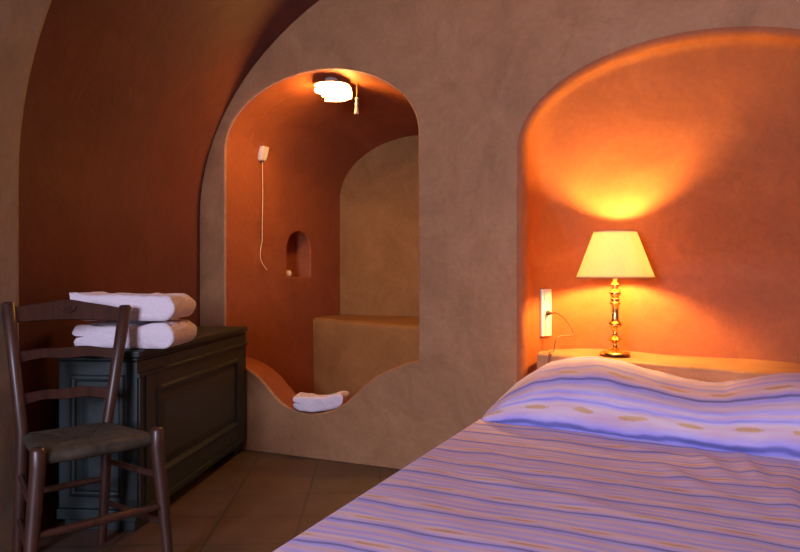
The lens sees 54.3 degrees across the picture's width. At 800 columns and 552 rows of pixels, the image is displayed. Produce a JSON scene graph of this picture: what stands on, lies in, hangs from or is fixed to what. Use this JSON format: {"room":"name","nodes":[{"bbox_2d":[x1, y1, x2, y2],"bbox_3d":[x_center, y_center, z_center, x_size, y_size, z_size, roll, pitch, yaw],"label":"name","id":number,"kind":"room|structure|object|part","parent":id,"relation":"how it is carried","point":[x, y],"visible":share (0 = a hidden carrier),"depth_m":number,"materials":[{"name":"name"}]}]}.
{"room":"traditional dwelling","nodes":[
{"label":"traditional dwelling","id":0,"kind":"room"},
{"bbox_2d":[19,0,318,524],"bbox_3d":[-1.009,-0.342,1.388,1.336,2.604,6.010,0,0,10],"label":"wall","id":1,"kind":"structure","parent":0,"point":[126,101],"depth_m":3.43,"materials":[{"name":"red paint"}]},
{"bbox_2d":[0,0,51,551],"bbox_3d":[-1.103,-0.340,0.541,1.298,2.600,4.331,0,0,8],"label":"wall","id":2,"kind":"structure","parent":1,"relation":"attached to","point":[21,21],"depth_m":2.60,"materials":[{"name":"grey paint"}]},
{"bbox_2d":[23,449,400,551],"bbox_3d":[0.500,1.010,1.350,6.200,0.100,8.500,0,0,0],"label":"floor","id":3,"kind":"structure","parent":0,"point":[248,500],"depth_m":3.25,"materials":[{"name":"tile"}]},
{"bbox_2d":[1,299,172,551],"bbox_3d":[-1.034,0.522,2.546,0.484,0.880,0.512,0,0,-39],"label":"chair","id":4,"kind":"object","parent":3,"relation":"on","point":[105,438],"visible":1,"depth_m":2.56,"materials":[{"name":"brown wood"}]},
{"bbox_3d":[-1.269,0.524,2.580,0.126,0.876,0.051,0,0,34],"label":"leg","id":5,"kind":"part","parent":4,"relation":"part of","materials":[{"name":"brown wood"}]},
{"bbox_3d":[-1.054,0.730,2.242,0.043,0.464,0.081,0,0,12],"label":"leg","id":6,"kind":"part","parent":4,"relation":"part of","materials":[{"name":"brown wood"}]},
{"bbox_3d":[-1.163,0.126,2.736,0.394,0.088,0.035,0,0,-42],"label":"rail","id":7,"kind":"part","parent":4,"relation":"part of","materials":[{"name":"brown wood"}]},
{"bbox_3d":[-1.033,0.532,2.512,0.345,0.047,0.387,0,0,44],"label":"seat","id":8,"kind":"part","parent":4,"relation":"part of","materials":[{"name":"brown wicker"}]},
{"bbox_3d":[-1.041,0.534,2.821,0.084,0.857,0.148,0,0,17],"label":"leg","id":9,"kind":"part","parent":4,"relation":"part of","materials":[{"name":"brown wood"}]},
{"bbox_3d":[-0.778,0.728,2.554,0.076,0.466,0.044,0,0,-15],"label":"leg","id":10,"kind":"part","parent":4,"relation":"part of","materials":[{"name":"brown wood"}]},
{"bbox_2d":[57,326,247,530],"bbox_3d":[-1.066,0.619,3.610,0.328,0.682,1.407,0,0,5],"label":"wooden chest","id":11,"kind":"object","parent":3,"relation":"on","point":[195,390],"visible":0.68,"depth_m":3.16,"materials":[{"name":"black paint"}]},
{"bbox_3d":[-1.136,0.600,2.922,0.215,0.460,0.016,0,0,5],"label":"panel","id":12,"kind":"part","parent":11,"relation":"part of","materials":[{"name":"green paint"}]},
{"bbox_2d":[72,319,196,348],"bbox_3d":[-1.040,0.225,3.100,0.389,0.100,0.336,0,0,1],"label":"towel","id":13,"kind":"object","parent":11,"relation":"on","point":[168,333],"visible":0.77,"depth_m":2.94,"materials":[{"name":"white fabric"}]},
{"bbox_2d":[69,291,195,320],"bbox_3d":[-1.051,0.116,3.098,0.406,0.109,0.330,0,0,0],"label":"towel","id":14,"kind":"object","parent":13,"relation":"on","point":[153,306],"visible":0.8,"depth_m":2.95,"materials":[{"name":"white fabric"}]},
{"bbox_3d":[-1.066,0.298,3.610,0.327,0.041,1.407,0,0,5],"label":"lid","id":15,"kind":"part","parent":11,"relation":"part of","materials":[{"name":"green paint"}]},
{"bbox_3d":[-0.919,0.597,3.598,0.014,0.554,1.402,0,0,5],"label":"frame","id":16,"kind":"part","parent":11,"relation":"part of","materials":[{"name":"green paint"}]},
{"bbox_3d":[-0.911,0.372,3.598,0.017,0.017,1.402,0,0,5],"label":"moulding","id":17,"kind":"part","parent":11,"relation":"part of","materials":[{"name":"green paint"}]},
{"bbox_3d":[-0.911,0.618,3.613,0.016,0.365,1.072,0,0,5],"label":"panel","id":18,"kind":"part","parent":11,"relation":"part of","materials":[{"name":"green paint"}]},
{"bbox_2d":[273,356,799,551],"bbox_3d":[0.828,0.640,2.212,1.564,0.640,2.344,0,0,21],"label":"bed","id":19,"kind":"object","parent":3,"relation":"on","point":[587,453],"visible":1,"depth_m":2.14,"materials":[{"name":"fabric"}]},
{"bbox_2d":[537,349,799,381],"bbox_3d":[1.364,0.655,3.389,1.478,0.611,0.497,0,0,33],"label":"ledge","id":20,"kind":"object","parent":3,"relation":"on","point":[706,369],"visible":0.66,"depth_m":3.31,"materials":[{"name":"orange paint"}]},
{"bbox_2d":[546,230,655,362],"bbox_3d":[0.909,0.136,3.550,0.488,0.679,0.363,0,0,0],"label":"table lamp","id":21,"kind":"object","parent":20,"relation":"on","point":[614,254],"visible":0.99,"depth_m":3.45,"materials":[{"name":"gold metal"}]},
{"bbox_3d":[0.744,0.324,3.592,0.106,0.305,0.199,0,0,17],"label":"cord","id":22,"kind":"part","parent":21,"relation":"part of","materials":[{"name":"plastic"}]},
{"bbox_3d":[0.977,0.168,3.545,0.068,0.309,0.068,0,0,0],"label":"stem","id":23,"kind":"part","parent":21,"relation":"part of","materials":[{"name":"gold metal"}]},
{"bbox_3d":[0.977,-0.200,3.545,0.193,0.007,0.193,0,0,0],"label":"shade trim","id":24,"kind":"part","parent":21,"relation":"part of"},
{"bbox_3d":[0.977,-0.097,3.545,0.348,0.210,0.348,0,0,0],"label":"lamp shade","id":25,"kind":"part","parent":21,"relation":"part of","materials":[{"name":"fabric"}]},
{"bbox_3d":[0.977,0.006,3.545,0.353,0.007,0.353,0,0,0],"label":"shade trim","id":26,"kind":"part","parent":21,"relation":"part of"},
{"bbox_2d":[340,135,418,315],"bbox_3d":[0.114,-0.010,5.209,1.202,1.860,0.001,0,0,27],"label":"wall","id":27,"kind":"structure","parent":0,"point":[379,195],"depth_m":5.33,"materials":[{"name":"yellow paint"}]},
{"bbox_2d":[200,0,799,468],"bbox_3d":[0.815,-0.365,4.158,3.770,2.650,1.236,0,0,27],"label":"wall","id":28,"kind":"structure","parent":0,"point":[471,73],"depth_m":3.89,"materials":[{"name":"paint"}]},
{"bbox_2d":[258,146,268,269],"bbox_3d":[-0.812,-0.403,4.666,0.043,0.739,0.080,0,0,27],"label":"switch","id":29,"kind":"object","parent":28,"relation":"attached to","point":[263,151],"visible":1,"depth_m":4.66,"materials":[{"name":"white plastic"}]},
{"bbox_3d":[-0.818,-0.360,4.674,0.006,0.653,0.070,0,0,27],"label":"cord","id":30,"kind":"part","parent":29,"relation":"part of","materials":[{"name":"white plastic"}]},
{"bbox_2d":[293,391,349,411],"bbox_3d":[-0.420,0.667,4.187,0.277,0.104,0.175,0,0,9],"label":"towel","id":31,"kind":"object","parent":28,"relation":"on","point":[308,402],"visible":0.97,"depth_m":4.12,"materials":[{"name":"white fabric"}]},
{"bbox_2d":[314,77,351,101],"bbox_3d":[-0.363,-1.020,4.242,0.208,0.102,0.204,0,0,0],"label":"ceiling lamp","id":32,"kind":"object","parent":28,"relation":"attached to","point":[334,90],"visible":1,"depth_m":4.21,"materials":[{"name":"glass"}]},
{"bbox_3d":[-0.370,-1.013,4.237,0.192,0.063,0.170,0,0,0],"label":"lamp shade","id":33,"kind":"part","parent":32,"relation":"part of","materials":[{"name":"white glass"}]},
{"bbox_2d":[354,82,358,113],"bbox_3d":[-0.234,-0.966,4.224,0.026,0.178,0.026,0,0,0],"label":"pull cord","id":34,"kind":"object","parent":32,"relation":"hanging from","point":[356,98],"visible":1,"depth_m":4.22,"materials":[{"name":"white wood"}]},
{"bbox_3d":[-0.234,-0.923,4.224,0.026,0.092,0.026,0,0,0],"label":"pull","id":35,"kind":"part","parent":34,"relation":"part of","materials":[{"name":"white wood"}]},
{"bbox_2d":[313,314,418,403],"bbox_3d":[0.034,0.595,5.053,1.198,0.651,0.347,0,0,27],"label":"bench","id":36,"kind":"object","parent":28,"relation":"on","point":[349,351],"visible":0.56,"depth_m":5.04,"materials":[{"name":"yellow paint"}]},
{"bbox_2d":[517,26,799,381],"bbox_3d":[1.335,-0.032,3.416,1.588,1.984,0.385,0,0,27],"label":"wall niche","id":37,"kind":"object","parent":28,"relation":"in","point":[689,142],"visible":0.81,"depth_m":3.54,"materials":[{"name":"orange paint"}]},
{"bbox_2d":[540,289,550,335],"bbox_3d":[0.687,0.174,3.718,0.072,0.221,0.017,0,0,-39],"label":"power outlet","id":38,"kind":"object","parent":37,"relation":"attached to","point":[545,294],"visible":0.98,"depth_m":3.71,"materials":[{"name":"white plastic"}]},
{"bbox_2d":[544,291,549,300],"bbox_3d":[0.703,0.096,3.723,0.040,0.045,0.005,0,0,-39],"label":"switch","id":39,"kind":"object","parent":38,"relation":"attached to","point":[547,293],"depth_m":3.72,"materials":[{"name":"white plastic"}]}
]}

